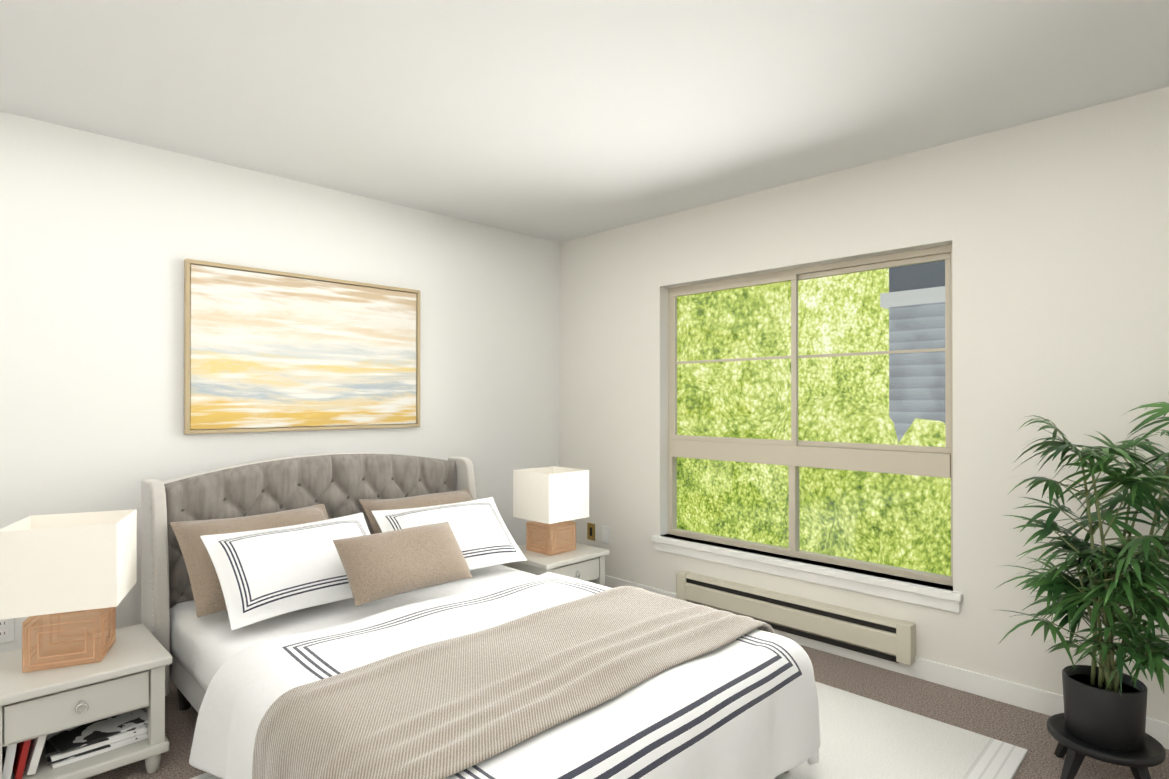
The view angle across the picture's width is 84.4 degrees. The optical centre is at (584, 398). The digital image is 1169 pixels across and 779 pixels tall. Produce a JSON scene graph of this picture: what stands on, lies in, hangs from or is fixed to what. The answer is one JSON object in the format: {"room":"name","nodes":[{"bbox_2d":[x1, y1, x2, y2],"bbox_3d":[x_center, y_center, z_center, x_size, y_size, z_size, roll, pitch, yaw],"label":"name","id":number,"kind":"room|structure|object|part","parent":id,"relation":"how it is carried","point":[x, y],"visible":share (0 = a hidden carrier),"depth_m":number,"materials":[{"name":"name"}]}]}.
{"room":"bedroom","nodes":[
{"label":"bedroom","id":0,"kind":"room"},
{"bbox_2d":[0,111,558,652],"bbox_3d":[-1.796,0.073,3.223,4.700,2.440,0.150,0,0,-45],"label":"wall","id":1,"kind":"structure","parent":0,"point":[102,237],"depth_m":3.00,"materials":[{"name":"paint"}]},
{"bbox_2d":[0,618,14,642],"bbox_3d":[-2.328,0.920,2.578,0.072,0.116,0.008,0,0,-45],"label":"electrical outlet","id":2,"kind":"object","parent":1,"relation":"attached to","point":[6,630],"visible":0.9,"depth_m":2.58,"materials":[{"name":"white plastic"}]},
{"bbox_2d":[184,259,419,433],"bbox_3d":[-1.434,-0.240,3.449,1.230,0.819,0.038,0,0,-45],"label":"picture frame","id":3,"kind":"object","parent":1,"relation":"attached to","point":[285,351],"visible":0.96,"depth_m":3.36,"materials":[{"name":"beige"}]},
{"bbox_2d":[0,0,1168,242],"bbox_3d":[-0.190,-1.183,1.616,4.700,0.060,4.700,0,0,-45],"label":"ceiling","id":4,"kind":"structure","parent":0,"point":[558,120],"depth_m":2.37,"materials":[{"name":"white paint"}]},
{"bbox_2d":[86,644,1168,778],"bbox_3d":[-0.190,1.317,1.607,4.700,0.060,4.700,0,0,-45],"label":"floor","id":5,"kind":"structure","parent":0,"point":[1027,729],"depth_m":2.60,"materials":[{"name":"carpet"}]},
{"bbox_2d":[0,624,171,778],"bbox_3d":[-1.760,1.089,2.213,0.496,0.400,0.465,0,0,-45],"label":"nightstand","id":6,"kind":"object","parent":5,"relation":"on","point":[106,713],"visible":0.98,"depth_m":2.12,"materials":[{"name":"grey paint"}]},
{"bbox_3d":[-1.773,1.067,1.930,0.042,0.302,0.042,0,0,-45],"label":"post","id":7,"kind":"part","parent":6,"relation":"part of","materials":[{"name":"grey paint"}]},
{"bbox_2d":[2,743,16,778],"bbox_3d":[-1.823,1.122,2.034,0.160,0.125,0.022,0,-8,45],"label":"book","id":8,"kind":"object","parent":6,"relation":"on","point":[9,753],"depth_m":1.98,"materials":[{"name":"white paper"}]},
{"bbox_2d":[13,739,30,778],"bbox_3d":[-1.799,1.122,2.058,0.160,0.118,0.016,0,-11,45],"label":"book","id":9,"kind":"object","parent":6,"relation":"on","point":[22,756],"depth_m":2.01,"materials":[{"name":"red paper"}]},
{"bbox_2d":[25,735,46,774],"bbox_3d":[-1.775,1.117,2.082,0.160,0.122,0.020,0,-14,45],"label":"book","id":10,"kind":"object","parent":6,"relation":"on","point":[32,766],"depth_m":2.03,"materials":[{"name":"white paper"}]},
{"bbox_2d":[0,509,136,672],"bbox_3d":[-1.766,0.653,2.220,0.316,0.470,0.316,0,0,-25],"label":"lamp","id":11,"kind":"object","parent":6,"relation":"on","point":[62,564],"visible":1,"depth_m":2.11,"materials":[{"name":"white fabric"}]},
{"bbox_3d":[-1.766,0.556,2.220,0.316,0.275,0.316,0,0,-25],"label":"lamp shade","id":12,"kind":"part","parent":11,"relation":"part of","materials":[{"name":"white fabric"}]},
{"bbox_3d":[-1.620,0.986,2.073,0.368,0.115,0.020,0,0,-45],"label":"drawer","id":13,"kind":"part","parent":6,"relation":"part of","materials":[{"name":"grey paint"}]},
{"bbox_3d":[-1.607,0.990,2.059,0.035,0.035,0.007,0,0,-45],"label":"handle","id":14,"kind":"part","parent":6,"relation":"part of","materials":[{"name":"silver metal"}]},
{"bbox_2d":[11,736,169,778],"bbox_3d":[-1.763,1.202,2.215,0.484,0.035,0.456,0,0,-45],"label":"shelf","id":15,"kind":"object","parent":6,"relation":"attached to","point":[92,763],"depth_m":2.11,"materials":[{"name":"grey paint"}]},
{"bbox_3d":[-1.477,1.068,2.225,0.042,0.302,0.042,0,0,-45],"label":"post","id":16,"kind":"part","parent":6,"relation":"part of","materials":[{"name":"grey paint"}]},
{"bbox_2d":[141,453,820,778],"bbox_3d":[-0.509,0.784,2.471,1.762,1.008,2.328,0,0,-45],"label":"bed","id":17,"kind":"object","parent":5,"relation":"on","point":[353,616],"visible":1,"depth_m":2.12,"materials":[{"name":"fabric"}]},
{"bbox_3d":[-1.662,1.230,2.681,0.060,0.118,0.060,0,0,-45],"label":"leg","id":18,"kind":"part","parent":17,"relation":"part of","materials":[{"name":"grey wood"}]},
{"bbox_3d":[-0.998,1.091,1.988,0.057,0.155,2.120,0,0,-45],"label":"rail","id":19,"kind":"part","parent":17,"relation":"part of","materials":[{"name":"fabric"}]},
{"bbox_2d":[200,513,369,630],"bbox_3d":[-1.132,0.668,2.627,0.700,0.140,0.440,0,43,-49],"label":"pillow","id":20,"kind":"object","parent":17,"relation":"on","point":[263,574],"depth_m":2.49,"materials":[{"name":"white fabric"}]},
{"bbox_3d":[-1.301,0.728,3.263,1.460,0.890,0.088,0,0,-45],"label":"headboard","id":21,"kind":"part","parent":17,"relation":"part of","materials":[{"name":"fabric"}]},
{"bbox_2d":[371,497,526,569],"bbox_3d":[-0.644,0.670,3.141,0.700,0.145,0.440,0,43,-42],"label":"pillow","id":22,"kind":"object","parent":17,"relation":"on","point":[483,538],"depth_m":3.14,"materials":[{"name":"white fabric"}]},
{"bbox_2d":[189,572,820,778],"bbox_3d":[-0.235,1.029,2.192,1.599,0.450,1.551,0,0,-45],"label":"duvet","id":23,"kind":"object","parent":17,"relation":"on","point":[332,697],"depth_m":1.87,"materials":[{"name":"white fabric"}]},
{"bbox_2d":[252,586,774,778],"bbox_3d":[-0.082,1.007,2.041,1.775,0.468,0.669,0,0,-45],"label":"blanket","id":24,"kind":"object","parent":17,"relation":"on","point":[465,706],"depth_m":1.76,"materials":[{"name":"beige fabric"}]},
{"bbox_2d":[500,539,608,585],"bbox_3d":[-0.191,1.095,3.791,0.496,0.400,0.465,0,0,-45],"label":"nightstand","id":25,"kind":"object","parent":5,"relation":"on","point":[583,562],"visible":0.44,"depth_m":3.69,"materials":[{"name":"grey paint"}]},
{"bbox_3d":[-0.204,1.073,3.508,0.042,0.302,0.042,0,0,-45],"label":"post","id":26,"kind":"part","parent":25,"relation":"part of","materials":[{"name":"grey paint"}]},
{"bbox_2d":[513,466,588,555],"bbox_3d":[-0.197,0.659,3.798,0.316,0.470,0.316,0,0,-45],"label":"lamp","id":27,"kind":"object","parent":25,"relation":"on","point":[552,495],"visible":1,"depth_m":3.71,"materials":[{"name":"wood"},{"name":"white fabric"}]},
{"bbox_3d":[-0.197,0.561,3.798,0.316,0.275,0.316,0,0,-45],"label":"lamp shade","id":28,"kind":"part","parent":27,"relation":"part of","materials":[{"name":"white fabric"}]},
{"bbox_3d":[-0.051,0.992,3.651,0.368,0.115,0.020,0,0,-45],"label":"drawer","id":29,"kind":"part","parent":25,"relation":"part of","materials":[{"name":"grey paint"}]},
{"bbox_3d":[0.092,1.074,3.803,0.042,0.302,0.042,0,0,-45],"label":"post","id":30,"kind":"part","parent":25,"relation":"part of","materials":[{"name":"grey paint"}]},
{"bbox_2d":[190,681,1027,778],"bbox_3d":[-0.047,1.283,2.066,2.750,0.012,1.950,0,0,-45],"label":"rug","id":31,"kind":"object","parent":5,"relation":"on","point":[861,737],"visible":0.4,"depth_m":2.35,"materials":[{"name":"white fabric"}]},
{"bbox_2d":[995,402,1168,778],"bbox_3d":[1.783,0.617,2.136,0.792,1.353,0.710,0,0,-45],"label":"plant","id":32,"kind":"object","parent":5,"relation":"on","point":[1102,717],"visible":1,"depth_m":2.08,"materials":[{"name":"green plant"}]},
{"bbox_3d":[1.742,1.036,2.163,0.224,0.195,0.224,0,0,-45],"label":"pot","id":33,"kind":"part","parent":32,"relation":"part of","materials":[{"name":"black ceramic"}]},
{"bbox_2d":[1047,713,1165,767],"bbox_3d":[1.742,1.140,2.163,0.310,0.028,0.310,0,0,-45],"label":"plant stand","id":34,"kind":"object","parent":5,"relation":"on","point":[1150,753],"depth_m":2.08,"materials":[{"name":"black wood"}]},
{"bbox_2d":[559,87,1168,722],"bbox_3d":[1.422,0.073,3.217,0.150,2.440,4.400,0,0,-45],"label":"wall","id":35,"kind":"structure","parent":0,"point":[1063,327],"depth_m":2.81,"materials":[{"name":"paint"}]},
{"bbox_2d":[587,523,594,540],"bbox_3d":[0.046,0.927,4.483,0.008,0.116,0.072,0,0,-45],"label":"electrical outlet","id":36,"kind":"object","parent":35,"relation":"attached to","point":[590,531],"visible":1,"depth_m":4.48,"materials":[{"name":"brown metal"}]},
{"bbox_2d":[602,525,609,543],"bbox_3d":[0.145,0.927,4.384,0.008,0.116,0.072,0,0,-45],"label":"electrical outlet","id":37,"kind":"object","parent":35,"relation":"attached to","point":[605,534],"visible":1,"depth_m":4.38,"materials":[{"name":"white plastic"}]},
{"bbox_2d":[676,570,915,664],"bbox_3d":[1.045,1.139,3.438,0.068,0.190,1.330,0,0,-45],"label":"baseboard heater","id":38,"kind":"object","parent":35,"relation":"attached to","point":[885,638],"visible":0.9,"depth_m":3.30,"materials":[{"name":"beige metal"}]},
{"bbox_2d":[652,535,962,601],"bbox_3d":[1.079,0.881,3.488,0.120,0.035,1.742,0,0,-45],"label":"window sill","id":39,"kind":"structure","parent":35,"relation":"on","point":[919,588],"depth_m":3.29,"materials":[{"name":"white wood"}]},
{"bbox_2d":[655,542,959,612],"bbox_3d":[1.056,0.926,3.465,0.014,0.055,1.722,0,0,-45],"label":"apron","id":40,"kind":"object","parent":35,"relation":"attached to","point":[920,599],"visible":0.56,"depth_m":3.30,"materials":[{"name":"white wood"}]},
{"bbox_2d":[668,245,952,585],"bbox_3d":[1.136,0.079,3.548,0.057,1.570,1.662,0,0,-45],"label":"window","id":41,"kind":"structure","parent":35,"relation":"in","point":[672,493],"depth_m":3.50,"materials":[{"name":"beige plastic"}]},
{"bbox_3d":[0.564,0.081,4.128,0.050,1.506,0.032,0,0,-45],"label":"frame","id":42,"kind":"part","parent":41,"relation":"part of","materials":[{"name":"beige plastic"}]},
{"bbox_3d":[0.571,-0.206,4.094,0.025,0.877,0.028,0,0,-45],"label":"inner window sash","id":43,"kind":"part","parent":41,"relation":"part of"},
{"bbox_3d":[0.859,-0.225,3.805,0.013,0.014,0.789,0,0,-45],"label":"inner window sash middle rail","id":44,"kind":"part","parent":41,"relation":"part of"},
{"bbox_3d":[0.859,0.246,3.803,0.025,0.028,0.845,0,0,-45],"label":"inner window sash","id":45,"kind":"part","parent":41,"relation":"part of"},
{"bbox_3d":[0.859,-0.659,3.806,0.025,0.028,0.845,0,0,-45],"label":"inner window sash top rail","id":46,"kind":"part","parent":41,"relation":"part of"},
{"bbox_3d":[1.155,-0.208,3.547,0.024,0.877,0.028,0,0,-45],"label":"outer window sash","id":47,"kind":"part","parent":41,"relation":"part of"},
{"bbox_3d":[1.148,-0.208,3.515,0.025,0.877,0.028,0,0,-45],"label":"inner window sash","id":48,"kind":"part","parent":41,"relation":"part of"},
{"bbox_3d":[1.139,-0.690,3.554,0.050,0.032,1.662,0,0,-45],"label":"frame","id":49,"kind":"part","parent":41,"relation":"part of","materials":[{"name":"beige plastic"}]},
{"bbox_2d":[672,439,950,477],"bbox_3d":[1.136,0.314,3.547,0.058,0.110,1.598,0,0,-45],"label":"window rail","id":50,"kind":"object","parent":41,"relation":"attached to","point":[910,463],"visible":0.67,"depth_m":3.39,"materials":[{"name":"beige plastic"}]},
{"bbox_3d":[1.427,-0.227,3.274,0.012,0.014,0.742,0,0,-45],"label":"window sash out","id":51,"kind":"part","parent":41,"relation":"part of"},
{"bbox_3d":[1.427,-0.661,3.276,0.024,0.028,0.798,0,0,-45],"label":"outer window sash top rail","id":52,"kind":"part","parent":41,"relation":"part of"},
{"bbox_3d":[1.427,0.244,3.272,0.024,0.028,0.798,0,0,-45],"label":"outer window sash","id":53,"kind":"part","parent":41,"relation":"part of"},
{"bbox_3d":[1.699,-0.209,3.001,0.024,0.877,0.028,0,0,-45],"label":"outer window sash","id":54,"kind":"part","parent":41,"relation":"part of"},
{"bbox_3d":[1.714,0.077,2.974,0.050,1.506,0.032,0,0,-45],"label":"frame","id":55,"kind":"part","parent":41,"relation":"part of","materials":[{"name":"beige plastic"}]},
{"bbox_2d":[605,575,1168,748],"bbox_3d":[1.369,1.245,3.151,0.013,0.095,4.387,0,0,-45],"label":"baseboard","id":56,"kind":"structure","parent":35,"relation":"attached to","point":[1020,695],"depth_m":2.83,"materials":[{"name":"white"}]},
{"label":"outside","id":57,"kind":"structure","parent":0,"visible":0},
{"bbox_2d":[677,268,888,553],"bbox_3d":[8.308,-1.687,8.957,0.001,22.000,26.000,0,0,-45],"label":"tree","id":58,"kind":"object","parent":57,"point":[764,532],"depth_m":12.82,"materials":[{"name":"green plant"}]},
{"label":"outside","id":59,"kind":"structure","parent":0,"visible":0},
{"bbox_2d":[677,281,950,575],"bbox_3d":[4.504,0.445,6.119,1.982,5.571,10.530,0,0,-45],"label":"foliage","id":60,"kind":"object","parent":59,"point":[761,413],"depth_m":7.73,"materials":[{"name":"green plant"}]},
{"bbox_2d":[889,302,945,442],"bbox_3d":[8.003,-0.172,6.212,3.300,1.950,8.550,0,0,-45],"label":"building","id":61,"kind":"structure","parent":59,"point":[910,316],"depth_m":7.85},
{"bbox_2d":[880,286,944,308],"bbox_3d":[7.943,-1.232,6.205,3.400,0.170,8.620,0,0,-45],"label":"band","id":62,"kind":"object","parent":61,"relation":"on","point":[890,302],"depth_m":7.78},
{"bbox_2d":[889,260,944,291],"bbox_3d":[8.003,-1.782,6.218,3.300,0.930,8.550,0,0,-45],"label":"building","id":63,"kind":"structure","parent":62,"relation":"on","point":[933,266],"depth_m":7.84,"materials":[{"name":"grey"}]}
]}

